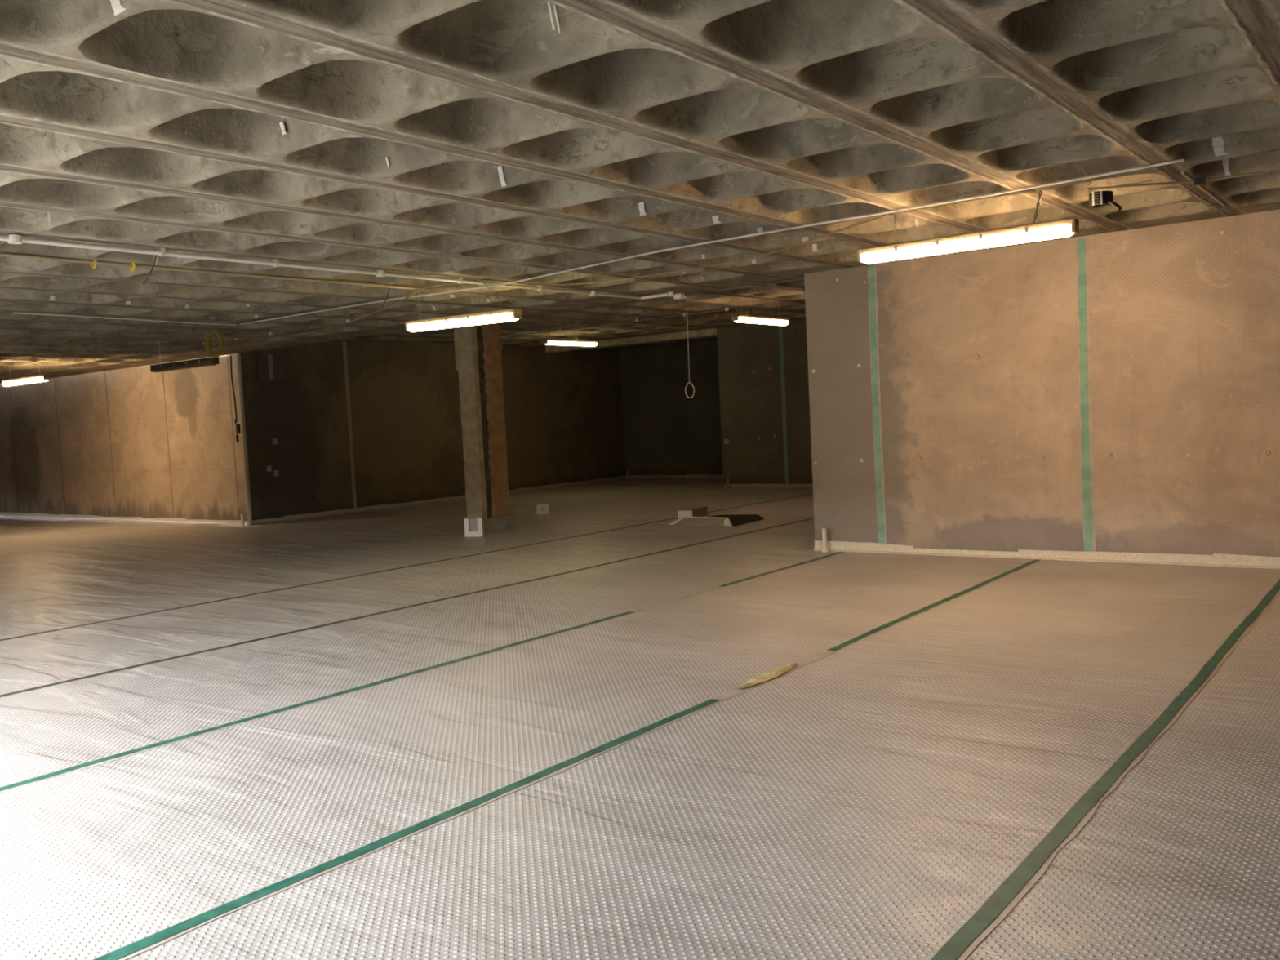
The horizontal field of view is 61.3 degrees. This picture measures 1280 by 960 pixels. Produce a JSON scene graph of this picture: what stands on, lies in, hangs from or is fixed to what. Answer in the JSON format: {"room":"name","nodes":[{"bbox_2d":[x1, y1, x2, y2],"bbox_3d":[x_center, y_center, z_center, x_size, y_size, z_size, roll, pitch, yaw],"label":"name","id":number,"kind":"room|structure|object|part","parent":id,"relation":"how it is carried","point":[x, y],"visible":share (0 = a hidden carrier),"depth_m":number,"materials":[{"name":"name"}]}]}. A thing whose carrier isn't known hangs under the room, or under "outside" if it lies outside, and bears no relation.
{"room":"unfinished basement","nodes":[
{"label":"unfinished basement","id":0,"kind":"room"},
{"bbox_2d":[0,353,248,521],"bbox_3d":[-11.987,-0.805,22.507,13.588,3.180,0.300,0,4,37],"label":"wall","id":1,"kind":"structure","parent":0,"point":[137,441],"depth_m":20.68,"materials":[{"name":"concrete"}]},
{"bbox_2d":[0,511,248,524],"bbox_3d":[-12.013,0.750,22.452,13.600,0.084,0.049,0,4,37],"label":"baseboard","id":2,"kind":"structure","parent":1,"relation":"attached to","point":[11,514],"depth_m":20.80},
{"bbox_2d":[239,339,626,519],"bbox_3d":[-3.482,-1.227,22.424,0.011,3.180,10.549,0,4,37],"label":"wall","id":3,"kind":"structure","parent":0,"point":[564,411],"depth_m":20.96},
{"bbox_2d":[235,354,253,525],"bbox_3d":[-6.667,-0.669,18.201,0.072,2.880,0.072,0,4,37],"label":"pipe","id":4,"kind":"object","parent":3,"relation":"attached to","point":[237,356],"visible":1,"depth_m":18.18,"materials":[{"name":"metal"}]},
{"bbox_2d":[266,465,271,471],"bbox_3d":[-6.386,-0.196,18.601,0.023,0.100,0.090,0,4,37],"label":"socket plate","id":5,"kind":"object","parent":3,"relation":"attached to","point":[268,468],"visible":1,"depth_m":18.59,"materials":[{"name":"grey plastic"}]},
{"bbox_2d":[255,355,284,380],"bbox_3d":[-6.365,-1.933,18.619,0.049,0.440,0.520,0,4,37],"label":"switch panel","id":6,"kind":"object","parent":3,"relation":"attached to","point":[269,367],"visible":1,"depth_m":18.59,"materials":[{"name":"grey plastic"}]},
{"bbox_2d":[271,438,277,444],"bbox_3d":[-6.319,-0.664,18.691,0.023,0.100,0.090,0,4,37],"label":"socket plate","id":7,"kind":"object","parent":3,"relation":"attached to","point":[274,441],"visible":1,"depth_m":18.68,"materials":[{"name":"grey plastic"}]},
{"bbox_2d":[273,470,278,476],"bbox_3d":[-6.303,-0.116,18.709,0.023,0.100,0.090,0,4,37],"label":"socket plate","id":8,"kind":"object","parent":3,"relation":"attached to","point":[275,472],"visible":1,"depth_m":18.69,"materials":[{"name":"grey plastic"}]},
{"bbox_2d":[342,342,356,507],"bbox_3d":[-5.360,-0.988,19.961,0.004,3.120,0.089,0,4,37],"label":"tape","id":9,"kind":"object","parent":3,"relation":"attached to","point":[344,351],"visible":1,"depth_m":19.96,"materials":[{"name":"green plastic"}]},
{"bbox_2d":[252,475,626,524],"bbox_3d":[-3.438,0.322,22.413,0.049,0.084,10.350,0,4,37],"label":"baseboard","id":10,"kind":"structure","parent":3,"relation":"attached to","point":[289,517],"depth_m":20.83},
{"bbox_2d":[341,277,805,348],"bbox_3d":[0.738,-3.102,18.974,11.300,0.540,10.600,0,4,37],"label":"ceiling","id":11,"kind":"structure","parent":0,"point":[762,299],"depth_m":18.47,"materials":[{"name":"concrete"}]},
{"bbox_2d":[520,340,546,347],"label":"strip light","id":12,"kind":"object","parent":11,"relation":"hanging from","point":[529,344],"depth_m":22.04,"materials":[{"name":"metal"}]},
{"bbox_2d":[521,338,573,347],"bbox_3d":[-1.842,-2.759,21.819,1.440,0.070,0.106,0,4,37],"label":"diffuser","id":13,"kind":"object","parent":12,"relation":"attached to","point":[539,343],"depth_m":22.02,"materials":[{"name":"white plastic"}]},
{"bbox_2d":[555,335,578,340],"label":"strip light","id":14,"kind":"object","parent":11,"relation":"hanging from","point":[568,337],"depth_m":21.42,"materials":[{"name":"metal"}]},
{"bbox_2d":[510,307,728,335],"bbox_3d":[-0.509,-2.736,18.866,4.850,0.052,0.036,0,4,37],"label":"conduit","id":15,"kind":"object","parent":11,"relation":"attached to","point":[726,308],"visible":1,"depth_m":18.63,"materials":[{"name":"metal"}]},
{"bbox_2d":[673,293,687,315],"bbox_3d":[0.494,-2.031,12.504,0.184,0.253,0.080,0,4,37],"label":"switch","id":16,"kind":"object","parent":11,"relation":"hanging from","point":[678,295],"depth_m":12.50,"materials":[{"name":"white plastic"}]},
{"bbox_3d":[0.558,-1.623,12.533,0.023,0.980,0.006,0,4,37],"label":"cord","id":17,"kind":"part","parent":16,"relation":"part of","materials":[{"name":"white fabric"}]},
{"bbox_2d":[684,373,694,398],"bbox_3d":[0.597,-1.087,12.517,0.129,0.273,0.080,0,4,37],"label":"pull cord","id":18,"kind":"object","parent":16,"relation":"hanging from","point":[689,374],"depth_m":12.56,"materials":[{"name":"grey fabric"}]},
{"bbox_2d":[670,308,751,324],"bbox_3d":[1.161,-2.714,17.929,1.570,0.154,0.114,0,4,37],"label":"strip light","id":19,"kind":"object","parent":11,"relation":"hanging from","point":[722,316],"visible":0.87,"depth_m":17.91,"materials":[{"name":"metal"}]},
{"bbox_2d":[671,312,747,324],"bbox_3d":[1.163,-2.672,17.932,1.510,0.070,0.106,0,4,37],"label":"diffuser","id":20,"kind":"object","parent":19,"relation":"attached to","point":[722,316],"depth_m":17.95,"materials":[{"name":"white plastic"}]},
{"bbox_3d":[-1.662,-2.726,20.345,0.018,0.142,0.018,0,4,37],"label":"chain","id":21,"kind":"object","parent":11,"relation":"hanging from","visible":0},
{"bbox_2d":[542,338,598,346],"bbox_3d":[-1.321,-2.639,20.788,0.114,0.109,1.500,0,4,37],"label":"strip light","id":22,"kind":"object","parent":21,"relation":"hanging from","point":[545,341],"visible":1,"depth_m":20.70,"materials":[{"name":"white plastic"}]},
{"bbox_2d":[546,341,596,346],"bbox_3d":[-1.321,-2.620,20.789,0.106,0.070,1.440,0,4,37],"label":"diffuser","id":23,"kind":"object","parent":22,"relation":"attached to","point":[593,344],"depth_m":20.78,"materials":[{"name":"white plastic"}]},
{"bbox_2d":[0,478,1279,959],"bbox_3d":[-4.223,0.874,16.127,33.660,0.200,22.135,0,4,37],"label":"floor","id":24,"kind":"structure","parent":0,"point":[864,800],"depth_m":4.97,"materials":[{"name":"white plastic"}]},
{"bbox_2d":[0,574,133,604],"bbox_3d":[-7.737,1.310,9.900,1.900,0.005,5.400,0,4,37],"label":"sheet","id":25,"kind":"object","parent":24,"relation":"on","point":[51,585],"visible":1,"depth_m":11.50,"materials":[{"name":"white plastic"}]},
{"bbox_2d":[240,514,244,525],"bbox_3d":[-6.753,0.676,18.335,0.066,0.190,0.066,0,4,37],"label":"pipe","id":26,"kind":"object","parent":24,"relation":"on","point":[242,515],"visible":1,"depth_m":18.32,"materials":[{"name":"white plastic"}]},
{"bbox_2d":[0,493,813,641],"bbox_3d":[-1.964,0.873,12.458,0.117,0.003,18.800,0,4,37],"label":"tape","id":27,"kind":"object","parent":24,"relation":"on","point":[294,587],"visible":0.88,"depth_m":10.84,"materials":[{"name":"green plastic"}]},
{"bbox_2d":[0,517,813,697],"bbox_3d":[-0.320,0.864,11.198,0.120,0.003,18.800,0,4,37],"label":"tape","id":28,"kind":"object","parent":24,"relation":"on","point":[686,546],"visible":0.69,"depth_m":8.48,"materials":[{"name":"green plastic"}]},
{"bbox_2d":[0,551,846,792],"bbox_3d":[-1.119,1.151,6.973,0.116,0.003,11.100,0,4,37],"label":"tape","id":29,"kind":"object","parent":24,"relation":"on","point":[129,753],"visible":0.99,"depth_m":6.19,"materials":[{"name":"green plastic"}]},
{"bbox_2d":[463,517,484,537],"bbox_3d":[-2.246,0.639,14.625,0.250,0.245,0.070,-2,3,10],"label":"wall box","id":30,"kind":"object","parent":24,"relation":"on","point":[473,526],"visible":1,"depth_m":14.61,"materials":[{"name":"white plastic"}]},
{"bbox_3d":[-2.245,0.607,14.642,0.125,0.174,0.032,-2,3,10],"label":"recess panel","id":31,"kind":"part","parent":30,"relation":"part of","materials":[{"name":"grey plastic"}]},
{"bbox_2d":[455,322,515,535],"bbox_3d":[-2.137,-0.855,14.907,0.329,3.180,0.590,0,4,37],"label":"concrete column","id":32,"kind":"structure","parent":24,"relation":"on","point":[478,346],"depth_m":14.76,"materials":[{"name":"paint"}]},
{"bbox_2d":[453,327,458,372],"bbox_3d":[-2.481,-1.786,14.758,0.104,0.690,0.080,0,4,37],"label":"cable trunking","id":33,"kind":"object","parent":32,"relation":"attached to","point":[455,331],"visible":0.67,"depth_m":14.76,"materials":[{"name":"paint"}]},
{"bbox_2d":[536,503,549,514],"bbox_3d":[-1.581,0.475,17.545,0.200,0.165,0.054,-3,3,-2],"label":"wall box","id":34,"kind":"object","parent":24,"relation":"on","point":[543,508],"visible":1,"depth_m":17.52,"materials":[{"name":"white plastic"}]},
{"bbox_2d":[89,559,1042,959],"bbox_3d":[0.395,1.151,5.666,0.116,0.003,10.870,0,4,37],"label":"tape","id":35,"kind":"object","parent":24,"relation":"on","point":[155,940],"visible":0.99,"depth_m":4.18,"materials":[{"name":"green plastic"}]},
{"bbox_2d":[736,662,797,688],"bbox_3d":[0.720,1.098,6.088,0.117,0.017,0.620,0,4,37],"label":"tape patch","id":36,"kind":"object","parent":35,"relation":"on","point":[776,672],"visible":1,"depth_m":6.07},
{"bbox_2d":[626,470,629,479],"bbox_3d":[-0.306,-0.133,26.382,0.072,0.220,0.072,0,4,37],"label":"pipe","id":37,"kind":"object","parent":24,"relation":"on","point":[627,471],"visible":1,"depth_m":26.37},
{"bbox_2d":[677,506,707,518],"bbox_3d":[0.772,0.478,15.690,0.240,0.137,0.511,-1,4,30],"label":"carton","id":38,"kind":"object","parent":24,"relation":"on","point":[695,511],"visible":0.78,"depth_m":15.54,"materials":[{"name":"brown cardboard"}]},
{"bbox_3d":[0.648,0.503,15.471,0.230,0.125,0.006,-1,4,30],"label":"panel","id":39,"kind":"part","parent":38,"relation":"part of","materials":[{"name":"white cardboard"}]},
{"bbox_3d":[0.769,0.415,15.688,0.240,0.012,0.509,-1,4,30],"label":"lid","id":40,"kind":"part","parent":38,"relation":"part of","materials":[{"name":"cardboard"}]},
{"bbox_2d":[667,514,764,527],"bbox_3d":[1.196,0.510,14.979,1.100,0.111,1.422,0,4,37],"label":"hatch","id":41,"kind":"object","parent":24,"relation":"on","point":[716,520],"visible":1,"depth_m":14.62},
{"bbox_2d":[822,528,828,551],"bbox_3d":[1.924,0.627,11.261,0.066,0.245,0.066,0,4,37],"label":"pipe","id":42,"kind":"object","parent":24,"relation":"on","point":[824,530],"visible":1,"depth_m":11.24,"materials":[{"name":"white plastic"}]},
{"bbox_2d":[927,577,1279,959],"bbox_3d":[2.000,1.143,4.435,0.121,0.003,10.870,0,4,37],"label":"tape","id":43,"kind":"object","parent":24,"relation":"on","point":[1036,861],"visible":1,"depth_m":3.85,"materials":[{"name":"green plastic"}]},
{"bbox_2d":[0,0,1279,385],"bbox_3d":[-7.667,-2.062,11.658,33.660,0.720,11.335,0,4,37],"label":"ceiling","id":44,"kind":"structure","parent":0,"point":[152,124],"depth_m":5.72,"materials":[{"name":"concrete"}]},
{"bbox_2d":[48,295,55,300],"bbox_3d":[-5.679,-1.757,10.438,0.016,0.045,0.069,0,4,37],"label":"paint mark","id":45,"kind":"object","parent":44,"relation":"attached to","point":[51,297],"visible":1,"depth_m":10.44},
{"bbox_2d":[90,259,97,269],"bbox_3d":[-4.166,-1.643,8.241,0.081,0.076,0.026,0,4,37],"label":"clip","id":46,"kind":"object","parent":44,"relation":"attached to","point":[93,265],"visible":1,"depth_m":8.23,"materials":[{"name":"yellow plastic"}]},
{"bbox_2d":[110,0,125,15],"bbox_3d":[-1.705,-1.560,3.527,0.078,0.060,0.020,0,4,37],"label":"paint mark","id":47,"kind":"object","parent":44,"relation":"attached to","point":[117,7],"visible":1,"depth_m":3.53,"materials":[{"name":"white paint"}]},
{"bbox_2d":[13,311,236,325],"bbox_3d":[-5.691,-1.813,12.215,0.061,0.024,2.714,-1,4,32],"label":"cable","id":48,"kind":"object","parent":44,"relation":"attached to","point":[13,312],"visible":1,"depth_m":12.01,"materials":[{"name":"white plastic"}]},
{"bbox_2d":[128,262,136,272],"bbox_3d":[-3.981,-1.666,8.476,0.079,0.076,0.026,0,4,37],"label":"clip","id":49,"kind":"object","parent":44,"relation":"attached to","point":[132,268],"visible":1,"depth_m":8.47,"materials":[{"name":"yellow plastic"}]},
{"bbox_2d":[204,328,226,358],"bbox_3d":[-5.415,-1.744,13.776,0.353,0.386,0.127,-2,3,7],"label":"cable coil","id":50,"kind":"object","parent":44,"relation":"hanging from","point":[206,343],"visible":1,"depth_m":13.73,"materials":[{"name":"metal"}]},
{"bbox_2d":[0,252,431,290],"bbox_3d":[-3.940,-1.688,8.518,0.082,0.031,5.960,0,4,37],"label":"cable","id":51,"kind":"object","parent":44,"relation":"attached to","point":[2,254],"visible":0.98,"depth_m":8.93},
{"bbox_2d":[381,287,390,307],"bbox_3d":[-2.473,-1.783,10.553,0.034,0.179,0.213,-6,4,-38],"label":"loose cable","id":52,"kind":"object","parent":51,"relation":"hanging from","point":[389,287],"visible":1,"depth_m":10.58,"materials":[{"name":"black rubber"}]},
{"bbox_2d":[230,355,240,441],"bbox_3d":[-6.828,-1.367,18.199,0.137,1.453,0.058,0,4,37],"label":"cable","id":53,"kind":"object","parent":44,"relation":"hanging from","point":[237,425],"visible":1,"depth_m":18.19,"materials":[{"name":"black rubber"}]},
{"bbox_3d":[-6.850,-1.533,18.202,0.035,1.121,0.100,-5,4,-36],"label":"cord","id":54,"kind":"part","parent":53,"relation":"part of","materials":[{"name":"black rubber"}]},
{"bbox_2d":[235,423,240,433],"bbox_3d":[-6.773,-0.865,18.204,0.060,0.160,0.055,0,4,37],"label":"socket","id":55,"kind":"object","parent":53,"relation":"attached to","point":[237,425],"depth_m":18.18,"materials":[{"name":"black plastic"}]},
{"bbox_2d":[279,121,288,135],"bbox_3d":[-1.753,-1.730,5.311,0.044,0.055,0.019,0,4,37],"label":"paint mark","id":56,"kind":"object","parent":44,"relation":"attached to","point":[282,124],"visible":1,"depth_m":5.31,"materials":[{"name":"white paint"}]},
{"bbox_2d":[0,234,640,299],"bbox_3d":[-2.670,-1.764,8.953,0.084,0.058,8.800,0,4,37],"label":"conduit","id":57,"kind":"object","parent":44,"relation":"attached to","point":[11,238],"visible":0.99,"depth_m":8.57,"materials":[{"name":"white plastic"}]},
{"bbox_2d":[142,254,156,284],"bbox_3d":[-3.599,-1.553,7.954,0.227,0.216,0.030,0,4,37],"label":"loose cable","id":58,"kind":"object","parent":57,"relation":"hanging from","point":[155,255],"visible":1,"depth_m":7.97,"materials":[{"name":"black rubber"}]},
{"bbox_2d":[200,282,462,338],"bbox_3d":[-3.600,-1.903,12.687,0.790,0.099,6.021,-6,5,-43],"label":"cable","id":59,"kind":"object","parent":44,"relation":"attached to","point":[424,287],"visible":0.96,"depth_m":12.82,"materials":[{"name":"grey plastic"}]},
{"bbox_2d":[385,156,390,166],"bbox_3d":[-1.384,-1.746,5.929,0.015,0.050,0.018,0,4,37],"label":"paint mark","id":60,"kind":"object","parent":44,"relation":"attached to","point":[386,157],"visible":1,"depth_m":5.93,"materials":[{"name":"white paint"}]},
{"bbox_2d":[498,276,502,308],"bbox_3d":[-1.339,-1.792,10.343,0.013,0.311,0.013,-3,3,-7],"label":"chain","id":61,"kind":"object","parent":44,"relation":"hanging from","point":[499,277],"visible":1,"depth_m":10.34,"materials":[{"name":"metal"}]},
{"bbox_2d":[497,165,507,186],"bbox_3d":[-0.817,-1.800,6.401,0.045,0.115,0.034,0,4,37],"label":"paint mark","id":62,"kind":"object","parent":44,"relation":"attached to","point":[501,175],"visible":1,"depth_m":6.40,"materials":[{"name":"white paint"}]},
{"bbox_2d":[547,2,555,30],"bbox_3d":[-0.345,-1.808,4.196,0.012,0.110,0.032,0,4,37],"label":"paint mark","id":63,"kind":"object","parent":44,"relation":"attached to","point":[548,3],"visible":0.92,"depth_m":4.20,"materials":[{"name":"white paint"}]},
{"bbox_2d":[553,4,561,34],"bbox_3d":[-0.323,-1.798,4.183,0.009,0.130,0.038,0,4,37],"label":"paint mark","id":64,"kind":"object","parent":44,"relation":"attached to","point":[554,6],"visible":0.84,"depth_m":4.18,"materials":[{"name":"white paint"}]},
{"bbox_2d":[637,202,646,216],"bbox_3d":[0.014,-1.894,7.552,0.067,0.085,0.026,0,4,37],"label":"paint mark","id":65,"kind":"object","parent":44,"relation":"attached to","point":[641,206],"visible":1,"depth_m":7.55,"materials":[{"name":"white paint"}]},
{"bbox_2d":[640,291,674,299],"bbox_3d":[0.195,-2.100,12.333,0.455,0.050,0.073,0,4,37],"label":"conduit","id":66,"kind":"object","parent":44,"relation":"attached to","point":[670,294],"visible":1,"depth_m":12.28,"materials":[{"name":"white plastic"}]},
{"bbox_2d":[505,213,888,286],"bbox_3d":[0.520,-1.954,9.552,4.178,0.042,0.859,0,4,41],"label":"cable","id":67,"kind":"object","parent":44,"relation":"attached to","point":[887,214],"visible":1,"depth_m":9.88,"materials":[{"name":"grey plastic"}]},
{"bbox_2d":[239,158,1184,324],"bbox_3d":[-0.821,-1.905,9.935,10.667,0.064,0.069,0,4,39],"label":"conduit","id":68,"kind":"object","parent":44,"relation":"attached to","point":[1183,159],"visible":1,"depth_m":8.28,"materials":[{"name":"white plastic"}]},
{"bbox_2d":[711,215,721,223],"bbox_3d":[0.571,-1.934,8.021,0.076,0.055,0.019,0,4,37],"label":"paint mark","id":69,"kind":"object","parent":44,"relation":"attached to","point":[715,219],"visible":1,"depth_m":8.02,"materials":[{"name":"white paint"}]},
{"bbox_2d":[756,226,764,232],"bbox_3d":[0.965,-1.989,8.613,0.075,0.055,0.019,0,4,37],"label":"paint mark","id":70,"kind":"object","parent":44,"relation":"attached to","point":[760,229],"visible":0.74,"depth_m":8.61,"materials":[{"name":"white paint"}]},
{"bbox_2d":[801,236,809,242],"bbox_3d":[1.408,-2.038,9.165,0.077,0.045,0.016,0,4,37],"label":"paint mark","id":71,"kind":"object","parent":44,"relation":"attached to","point":[805,238],"visible":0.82,"depth_m":9.16,"materials":[{"name":"white paint"}]},
{"bbox_2d":[812,243,817,251],"bbox_3d":[1.593,-2.117,9.846,0.064,0.065,0.021,0,4,37],"label":"paint mark","id":72,"kind":"object","parent":44,"relation":"attached to","point":[814,246],"visible":1,"depth_m":9.84,"materials":[{"name":"white paint"}]},
{"bbox_2d":[893,212,896,244],"bbox_3d":[1.871,-1.849,7.924,0.013,0.236,0.013,-3,3,-7],"label":"chain","id":73,"kind":"object","parent":44,"relation":"hanging from","point":[894,212],"visible":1,"depth_m":7.92,"materials":[{"name":"metal"}]},
{"bbox_2d":[857,189,1079,263],"bbox_3d":[2.245,-1.772,7.595,1.570,0.311,0.194,0,4,37],"label":"strip light","id":74,"kind":"object","parent":44,"relation":"hanging from","point":[1068,227],"depth_m":7.54,"materials":[{"name":"white plastic"}]},
{"bbox_3d":[2.664,-1.828,7.240,0.018,0.199,0.170,-3,3,3],"label":"chain","id":75,"kind":"part","parent":74,"relation":"part of","materials":[{"name":"grey metal"}]},
{"bbox_2d":[1088,180,1151,211],"bbox_3d":[3.196,-1.885,7.216,0.389,0.202,0.193,0,4,37],"label":"floodlight","id":76,"kind":"object","parent":44,"relation":"hanging from","point":[1101,198],"visible":0.92,"depth_m":7.21,"materials":[{"name":"black metal"}]},
{"bbox_3d":[3.226,-1.961,7.261,0.387,0.058,0.098,-1,4,28],"label":"cord","id":77,"kind":"part","parent":76,"relation":"part of","materials":[{"name":"black rubber"}]},
{"bbox_2d":[1088,168,1279,189],"bbox_3d":[4.351,-1.965,6.528,3.038,0.051,0.267,-1,4,32],"label":"cable","id":78,"kind":"object","parent":44,"relation":"attached to","point":[1198,180],"visible":1,"depth_m":7.08,"materials":[{"name":"black rubber"}]},
{"bbox_2d":[1181,171,1226,206],"bbox_3d":[3.974,-2.035,7.593,0.018,0.018,1.650,0,4,37],"label":"conduit","id":79,"kind":"object","parent":44,"relation":"attached to","point":[1183,173],"visible":1,"depth_m":7.57,"materials":[{"name":"metal"}]},
{"bbox_2d":[1211,136,1227,156],"bbox_3d":[3.549,-2.044,6.616,0.092,0.110,0.032,0,4,37],"label":"paint mark","id":80,"kind":"object","parent":44,"relation":"attached to","point":[1218,142],"visible":1,"depth_m":6.62,"materials":[{"name":"white paint"}]},
{"bbox_2d":[1222,158,1231,175],"bbox_3d":[3.911,-2.090,7.221,0.066,0.105,0.031,0,4,37],"label":"paint mark","id":81,"kind":"object","parent":44,"relation":"attached to","point":[1225,162],"visible":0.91,"depth_m":7.21,"materials":[{"name":"white paint"}]},
{"bbox_3d":[-9.777,-1.829,17.580,0.018,0.236,0.018,0,4,37],"label":"chain","id":82,"kind":"object","parent":44,"relation":"hanging from","visible":0},
{"bbox_2d":[1,374,49,386],"bbox_3d":[-10.205,-1.650,17.925,1.570,0.109,0.114,0,4,37],"label":"strip light","id":83,"kind":"object","parent":82,"relation":"hanging from","point":[40,378],"visible":1,"depth_m":17.81,"materials":[{"name":"white plastic"}]},
{"bbox_2d":[620,338,723,475],"bbox_3d":[1.478,-1.633,25.121,4.580,3.180,0.200,0,4,37],"label":"wall","id":84,"kind":"structure","parent":0,"point":[667,432],"depth_m":25.53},
{"bbox_2d":[628,474,723,479],"bbox_3d":[1.478,-0.086,25.109,4.580,0.092,0.049,0,4,37],"label":"baseboard","id":85,"kind":"structure","parent":84,"relation":"attached to","point":[686,476],"depth_m":25.56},
{"bbox_2d":[716,318,813,484],"bbox_3d":[4.988,-1.553,20.732,6.330,3.180,2.900,0,4,37],"label":"wall","id":86,"kind":"structure","parent":0,"point":[751,403],"depth_m":20.90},
{"bbox_2d":[545,328,716,352],"bbox_3d":[-0.175,-2.952,22.975,4.580,0.135,0.400,0,4,37],"label":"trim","id":87,"kind":"structure","parent":86,"relation":"attached to","point":[704,333],"depth_m":22.62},
{"bbox_2d":[724,439,728,444],"bbox_3d":[1.718,-0.760,21.468,0.100,0.100,0.023,0,4,37],"label":"socket plate","id":88,"kind":"object","parent":86,"relation":"attached to","point":[726,441],"visible":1,"depth_m":21.46,"materials":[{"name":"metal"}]},
{"bbox_2d":[722,483,813,488],"bbox_3d":[4.168,0.099,19.653,6.330,0.091,0.048,0,4,37],"label":"baseboard","id":89,"kind":"structure","parent":86,"relation":"attached to","point":[752,485],"depth_m":20.94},
{"bbox_2d":[778,325,789,484],"bbox_3d":[2.747,-1.409,20.629,0.093,3.070,0.004,0,4,37],"label":"tape","id":90,"kind":"object","parent":86,"relation":"attached to","point":[780,330],"visible":0.99,"depth_m":20.62,"materials":[{"name":"green plastic"}]},
{"bbox_2d":[804,209,1279,557],"bbox_3d":[7.920,-1.180,11.835,9.150,3.180,8.280,0,4,37],"label":"wall","id":91,"kind":"structure","parent":0,"point":[1184,317],"depth_m":9.81,"materials":[{"name":"concrete"}]},
{"bbox_2d":[867,266,886,543],"bbox_3d":[2.388,-0.711,10.887,0.105,2.850,0.004,0,4,37],"label":"tape","id":92,"kind":"object","parent":91,"relation":"attached to","point":[872,271],"visible":1,"depth_m":10.88,"materials":[{"name":"green plastic"}]},
{"bbox_2d":[813,540,1279,568],"bbox_3d":[5.468,0.669,8.626,9.150,0.109,0.049,0,4,37],"label":"baseboard","id":93,"kind":"structure","parent":91,"relation":"attached to","point":[1224,560],"depth_m":9.76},
{"bbox_2d":[1075,237,1096,551],"bbox_3d":[3.987,-0.720,9.660,0.116,2.850,0.004,0,4,37],"label":"tape","id":94,"kind":"object","parent":91,"relation":"attached to","point":[1082,244],"visible":1,"depth_m":9.66,"materials":[{"name":"green plastic"}]},
{"bbox_3d":[-2.251,-1.787,11.043,0.018,0.311,0.018,0,4,37],"label":"chain","id":95,"kind":"object","parent":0,"visible":0},
{"bbox_2d":[404,308,522,332],"bbox_3d":[-1.770,-1.575,10.695,1.570,0.109,0.114,1,5,37],"label":"strip light","id":96,"kind":"object","parent":95,"relation":"hanging from","point":[512,314],"visible":1,"depth_m":10.60,"materials":[{"name":"white plastic"}]},
{"bbox_2d":[483,283,515,304],"bbox_3d":[-1.340,-1.780,10.331,0.373,0.247,0.029,-1,4,32],"label":"cable","id":97,"kind":"object","parent":96,"relation":"attached to","point":[483,283],"visible":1,"depth_m":10.35,"materials":[{"name":"grey plastic"}]},
{"bbox_3d":[2.126,-2.628,16.566,0.018,0.276,0.018,0,4,37],"label":"chain","id":98,"kind":"object","parent":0,"visible":0},
{"bbox_2d":[732,314,789,325],"bbox_3d":[1.821,-2.391,16.166,0.114,0.109,1.500,0,4,37],"label":"strip light","id":99,"kind":"object","parent":98,"relation":"hanging from","point":[736,317],"visible":1,"depth_m":16.06,"materials":[{"name":"white plastic"}]},
{"bbox_3d":[-5.805,-1.801,14.461,0.018,0.325,0.018,0,4,37],"label":"chain","id":100,"kind":"object","parent":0,"visible":0},
{"bbox_2d":[150,356,219,373],"bbox_3d":[-6.270,-1.577,14.839,1.600,0.109,0.114,0,4,37],"label":"strip light","id":101,"kind":"object","parent":100,"relation":"hanging from","point":[207,362],"visible":0.91,"depth_m":14.74,"materials":[{"name":"metal"}]}
]}

